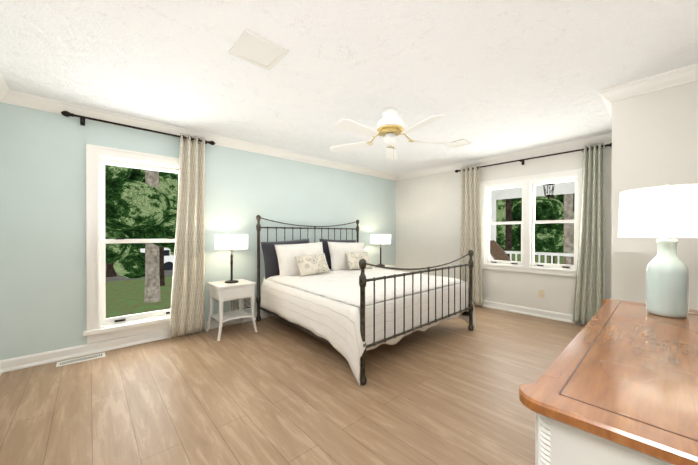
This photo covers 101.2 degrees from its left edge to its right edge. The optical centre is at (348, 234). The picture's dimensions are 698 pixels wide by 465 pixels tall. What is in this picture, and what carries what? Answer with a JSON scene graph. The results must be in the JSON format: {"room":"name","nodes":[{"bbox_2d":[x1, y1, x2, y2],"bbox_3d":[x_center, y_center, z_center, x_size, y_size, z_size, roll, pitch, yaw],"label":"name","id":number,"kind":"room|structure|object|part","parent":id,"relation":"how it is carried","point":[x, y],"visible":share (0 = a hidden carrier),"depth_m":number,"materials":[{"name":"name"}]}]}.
{"room":"bedroom","nodes":[
{"label":"bedroom","id":0,"kind":"room"},
{"bbox_2d":[0,102,395,359],"bbox_3d":[-1.069,-0.032,4.355,5.735,2.440,0.150,0,0,-42],"label":"wall","id":1,"kind":"structure","parent":0,"point":[43,287],"depth_m":2.83,"materials":[{"name":"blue paint"}]},
{"bbox_2d":[0,360,3,375],"bbox_3d":[-2.843,1.142,2.290,0.026,0.104,0.436,0,0,-42],"label":"baseboard","id":2,"kind":"structure","parent":1,"relation":"attached to","point":[1,361],"depth_m":2.48,"materials":[{"name":"white wood"}]},
{"bbox_2d":[0,73,11,102],"bbox_3d":[-1.588,-1.193,0.940,0.082,0.098,3.990,0,0,-42],"label":"crown molding","id":3,"kind":"structure","parent":1,"relation":"attached to","point":[5,93],"depth_m":2.44,"materials":[{"name":"white wood"}]},
{"bbox_2d":[83,144,179,343],"bbox_3d":[-2.278,0.091,3.207,1.024,1.981,0.188,0,0,-42],"label":"window","id":4,"kind":"structure","parent":1,"relation":"in","point":[101,326],"depth_m":2.97,"materials":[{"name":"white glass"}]},
{"bbox_2d":[61,111,214,338],"bbox_3d":[-2.186,-0.004,3.134,1.360,2.330,0.146,0,0,-42],"label":"curtain","id":5,"kind":"object","parent":1,"relation":"attached to","point":[187,312],"visible":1,"depth_m":3.38,"materials":[{"name":"beige fabric"}]},
{"bbox_3d":[-1.895,-0.004,3.365,0.400,2.330,0.098,0,0,-42],"label":"panel","id":6,"kind":"part","parent":5,"relation":"part of","materials":[{"name":"beige fabric"}]},
{"bbox_2d":[4,310,272,371],"bbox_3d":[-1.009,1.136,4.293,5.435,0.104,0.026,0,0,-42],"label":"baseboard","id":7,"kind":"structure","parent":1,"relation":"attached to","point":[21,362],"depth_m":2.88,"materials":[{"name":"white wood"}]},
{"bbox_2d":[7,90,399,179],"bbox_3d":[-0.991,-1.203,4.266,5.435,0.098,0.082,0,0,-42],"label":"crown molding","id":8,"kind":"structure","parent":1,"relation":"attached to","point":[18,98],"depth_m":3.29,"materials":[{"name":"white wood"}]},
{"bbox_2d":[230,299,238,310],"bbox_3d":[-1.522,0.941,3.838,0.145,0.195,0.010,0,0,-42],"label":"air vent","id":9,"kind":"object","parent":1,"relation":"in","point":[234,304],"depth_m":3.83,"materials":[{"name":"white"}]},
{"bbox_2d":[242,298,250,309],"bbox_3d":[-1.398,0.934,3.951,0.140,0.190,0.010,0,0,-42],"label":"air vent","id":10,"kind":"object","parent":1,"relation":"in","point":[246,304],"depth_m":3.94,"materials":[{"name":"white metal"}]},
{"bbox_2d":[0,305,584,464],"bbox_3d":[0.358,1.222,2.785,5.735,0.060,4.399,0,0,-42],"label":"floor","id":11,"kind":"structure","parent":0,"point":[273,390],"depth_m":2.07,"materials":[{"name":"brown wood"}]},
{"bbox_2d":[56,352,104,366],"bbox_3d":[-2.550,1.189,2.736,0.340,0.006,0.125,0,0,-42],"label":"floor vent","id":12,"kind":"object","parent":11,"relation":"in","point":[78,360],"visible":1,"depth_m":2.73,"materials":[{"name":"white metal"}]},
{"bbox_2d":[206,279,257,340],"bbox_3d":[-1.444,0.888,3.525,0.469,0.605,0.447,0,0,-42],"label":"nightstand","id":13,"kind":"object","parent":11,"relation":"on","point":[221,292],"visible":0.98,"depth_m":3.44,"materials":[{"name":"white wood"}]},
{"bbox_2d":[215,233,247,282],"bbox_3d":[-1.441,0.279,3.520,0.380,0.611,0.380,0,0,-42],"label":"table lamp","id":14,"kind":"object","parent":13,"relation":"on","point":[231,242],"visible":1,"depth_m":3.37,"materials":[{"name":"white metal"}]},
{"bbox_2d":[256,215,474,385],"bbox_3d":[0.121,0.457,3.755,2.119,1.464,2.218,0,0,-42],"label":"bed","id":15,"kind":"object","parent":11,"relation":"on","point":[348,302],"visible":1,"depth_m":3.10,"materials":[{"name":"white fabric"}]},
{"bbox_2d":[274,241,328,281],"bbox_3d":[-0.650,0.354,4.033,0.808,0.501,0.244,0,0,-42],"label":"pillow","id":16,"kind":"object","parent":15,"relation":"on","point":[285,264],"depth_m":3.86,"materials":[{"name":"white fabric"}]},
{"bbox_2d":[327,241,368,273],"bbox_3d":[0.001,0.352,4.625,0.822,0.501,0.245,0,0,-42],"label":"pillow","id":17,"kind":"object","parent":15,"relation":"on","point":[336,251],"depth_m":4.44,"materials":[{"name":"white fabric"}]},
{"bbox_2d":[260,266,474,385],"bbox_3d":[0.189,0.851,3.680,2.119,0.637,2.014,0,0,-42],"label":"quilt","id":18,"kind":"object","parent":15,"relation":"on","point":[328,306],"depth_m":2.89,"materials":[{"name":"fabric"}]},
{"bbox_2d":[372,264,396,270],"bbox_3d":[0.583,0.882,5.376,0.469,0.605,0.447,0,0,-42],"label":"nightstand","id":19,"kind":"object","parent":11,"relation":"on","point":[392,266],"visible":0.1,"depth_m":5.27,"materials":[{"name":"white wood"}]},
{"bbox_2d":[371,233,390,265],"bbox_3d":[0.593,0.273,5.363,0.380,0.611,0.380,0,0,-42],"label":"table lamp","id":20,"kind":"object","parent":19,"relation":"on","point":[380,239],"visible":1,"depth_m":5.21,"materials":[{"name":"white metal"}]},
{"bbox_2d":[519,299,697,464],"bbox_3d":[1.060,0.782,1.022,1.476,0.831,0.409,0,0,-42],"label":"dresser","id":21,"kind":"object","parent":11,"relation":"on","point":[616,383],"visible":1,"depth_m":0.67,"materials":[{"name":"brown wood"}]},
{"bbox_2d":[618,183,697,317],"bbox_3d":[1.469,0.265,1.313,0.330,1.003,0.348,0,0,-42],"label":"light","id":22,"kind":"object","parent":21,"relation":"on","point":[667,212],"visible":1,"depth_m":1.26,"materials":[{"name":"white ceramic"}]},
{"bbox_2d":[0,0,697,174],"bbox_3d":[0.358,-1.278,2.777,5.735,0.060,4.399,0,0,-42],"label":"ceiling","id":23,"kind":"structure","parent":0,"point":[488,78],"depth_m":2.10,"materials":[{"name":"white paint"}]},
{"bbox_2d":[229,30,288,70],"bbox_3d":[-0.612,-1.238,1.945,0.300,0.012,0.290,0,0,-42],"label":"hatch","id":24,"kind":"object","parent":23,"relation":"attached to","point":[252,48],"visible":0.96,"depth_m":1.93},
{"bbox_2d":[330,108,455,159],"bbox_3d":[0.380,-1.003,2.849,1.292,0.488,1.338,0,0,-42],"label":"fan","id":25,"kind":"object","parent":23,"relation":"hanging from","point":[390,128],"visible":1,"depth_m":2.81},
{"bbox_2d":[445,139,471,147],"bbox_3d":[1.485,-1.245,3.920,0.250,0.010,0.290,0,0,-42],"label":"ceiling vent","id":26,"kind":"object","parent":23,"relation":"in","point":[461,142],"visible":0.81,"depth_m":3.91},
{"bbox_2d":[396,143,611,314],"bbox_3d":[2.245,-0.034,4.857,0.150,2.440,3.557,0,0,-42],"label":"wall","id":27,"kind":"structure","parent":0,"point":[428,216],"depth_m":5.07,"materials":[{"name":"beige paint"}]},
{"bbox_2d":[396,134,611,178],"bbox_3d":[2.195,-1.205,4.735,0.082,0.098,3.448,0,0,-42],"label":"crown molding","id":28,"kind":"structure","parent":27,"relation":"attached to","point":[576,144],"depth_m":4.34,"materials":[{"name":"white wood"}]},
{"bbox_2d":[473,300,582,324],"bbox_3d":[2.196,1.134,4.783,0.026,0.104,3.508,0,0,-42],"label":"baseboard","id":29,"kind":"structure","parent":27,"relation":"attached to","point":[490,304],"depth_m":4.24,"materials":[{"name":"white wood"}]},
{"bbox_2d":[479,168,582,276],"bbox_3d":[2.693,-0.160,4.322,0.164,1.443,1.382,0,0,-42],"label":"window","id":30,"kind":"structure","parent":27,"relation":"in","point":[528,222],"depth_m":4.28,"materials":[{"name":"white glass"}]},
{"bbox_2d":[455,142,611,324],"bbox_3d":[2.567,0.008,4.269,0.148,2.300,2.080,0,0,-42],"label":"curtains","id":31,"kind":"object","parent":27,"relation":"attached to","point":[590,287],"visible":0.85,"depth_m":3.70,"materials":[{"name":"grey fabric"}]},
{"bbox_2d":[539,290,543,297],"bbox_3d":[2.784,0.854,4.146,0.008,0.116,0.072,0,0,-42],"label":"wall outlet","id":32,"kind":"object","parent":27,"relation":"attached to","point":[541,293],"visible":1,"depth_m":4.14,"materials":[{"name":"beige plastic"}]},
{"bbox_2d":[611,80,697,309],"bbox_3d":[3.118,-0.028,2.780,1.646,2.440,0.692,0,0,-42],"label":"wall","id":33,"kind":"structure","parent":0,"point":[654,138],"depth_m":2.32,"materials":[{"name":"beige paint"}]},
{"bbox_2d":[598,87,611,134],"bbox_3d":[2.736,-1.199,2.954,1.483,0.098,0.082,0,0,-42],"label":"crown molding","id":34,"kind":"structure","parent":33,"relation":"attached to","point":[605,94],"depth_m":2.48,"materials":[{"name":"white wood"}]},
{"bbox_2d":[608,65,691,106],"bbox_3d":[2.398,-1.197,2.285,0.082,0.098,0.450,0,0,-42],"label":"crown molding","id":35,"kind":"structure","parent":33,"relation":"attached to","point":[671,78],"depth_m":2.27,"materials":[{"name":"white wood"}]},
{"bbox_2d":[692,55,697,81],"bbox_3d":[1.186,-1.193,0.817,3.849,0.098,0.082,0,0,-42],"label":"crown molding","id":36,"kind":"structure","parent":33,"relation":"attached to","point":[695,66],"depth_m":2.11,"materials":[{"name":"white wood"}]},
{"label":"outside","id":37,"kind":"structure","parent":0,"visible":0},
{"bbox_2d":[106,264,172,317],"bbox_3d":[-8.668,1.934,13.771,34.000,0.450,23.700,0,0,-42],"label":"ground","id":38,"kind":"structure","parent":37,"point":[115,290],"depth_m":9.07,"materials":[{"name":"green plant"}]},
{"bbox_2d":[140,248,173,269],"bbox_3d":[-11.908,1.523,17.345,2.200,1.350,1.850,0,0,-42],"label":"car","id":39,"kind":"object","parent":38,"relation":"on","point":[168,264],"depth_m":17.14,"materials":[{"name":"white metal"}]},
{"bbox_2d":[105,165,177,302],"bbox_3d":[-9.809,-3.845,15.013,34.000,18.000,20.300,0,0,-42],"label":"tree","id":40,"kind":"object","parent":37,"point":[126,267],"depth_m":7.55,"materials":[{"name":"green plant"}]},
{"bbox_2d":[496,193,574,264],"bbox_3d":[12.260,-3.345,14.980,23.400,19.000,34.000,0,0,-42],"label":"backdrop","id":41,"kind":"structure","parent":37,"point":[500,228],"depth_m":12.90,"materials":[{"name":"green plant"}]},
{"bbox_2d":[505,193,574,264],"bbox_3d":[7.176,-3.826,8.954,3.306,12.000,4.300,0,0,-42],"label":"trees","id":42,"kind":"object","parent":41,"relation":"on","point":[544,232],"depth_m":8.44,"materials":[{"name":"green plant"}]},
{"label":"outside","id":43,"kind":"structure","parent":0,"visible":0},
{"bbox_2d":[490,181,574,264],"bbox_3d":[3.081,0.123,5.997,2.580,2.520,9.000,0,0,-42],"label":"porch","id":44,"kind":"object","parent":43,"point":[559,188],"depth_m":6.42,"materials":[{"name":"white wood"}]},
{"bbox_2d":[490,240,510,260],"bbox_3d":[3.336,0.679,5.449,0.696,1.131,1.419,0,0,-42],"label":"chair","id":45,"kind":"object","parent":44,"relation":"on","point":[497,252],"depth_m":5.86,"materials":[{"name":"brown wicker"}]},
{"bbox_2d":[543,183,554,198],"bbox_3d":[3.607,-0.860,5.176,0.180,0.430,0.170,0,0,-42],"label":"hanging lantern","id":46,"kind":"object","parent":44,"relation":"hanging from","point":[547,195],"depth_m":5.15,"materials":[{"name":"black metal"}]}
]}

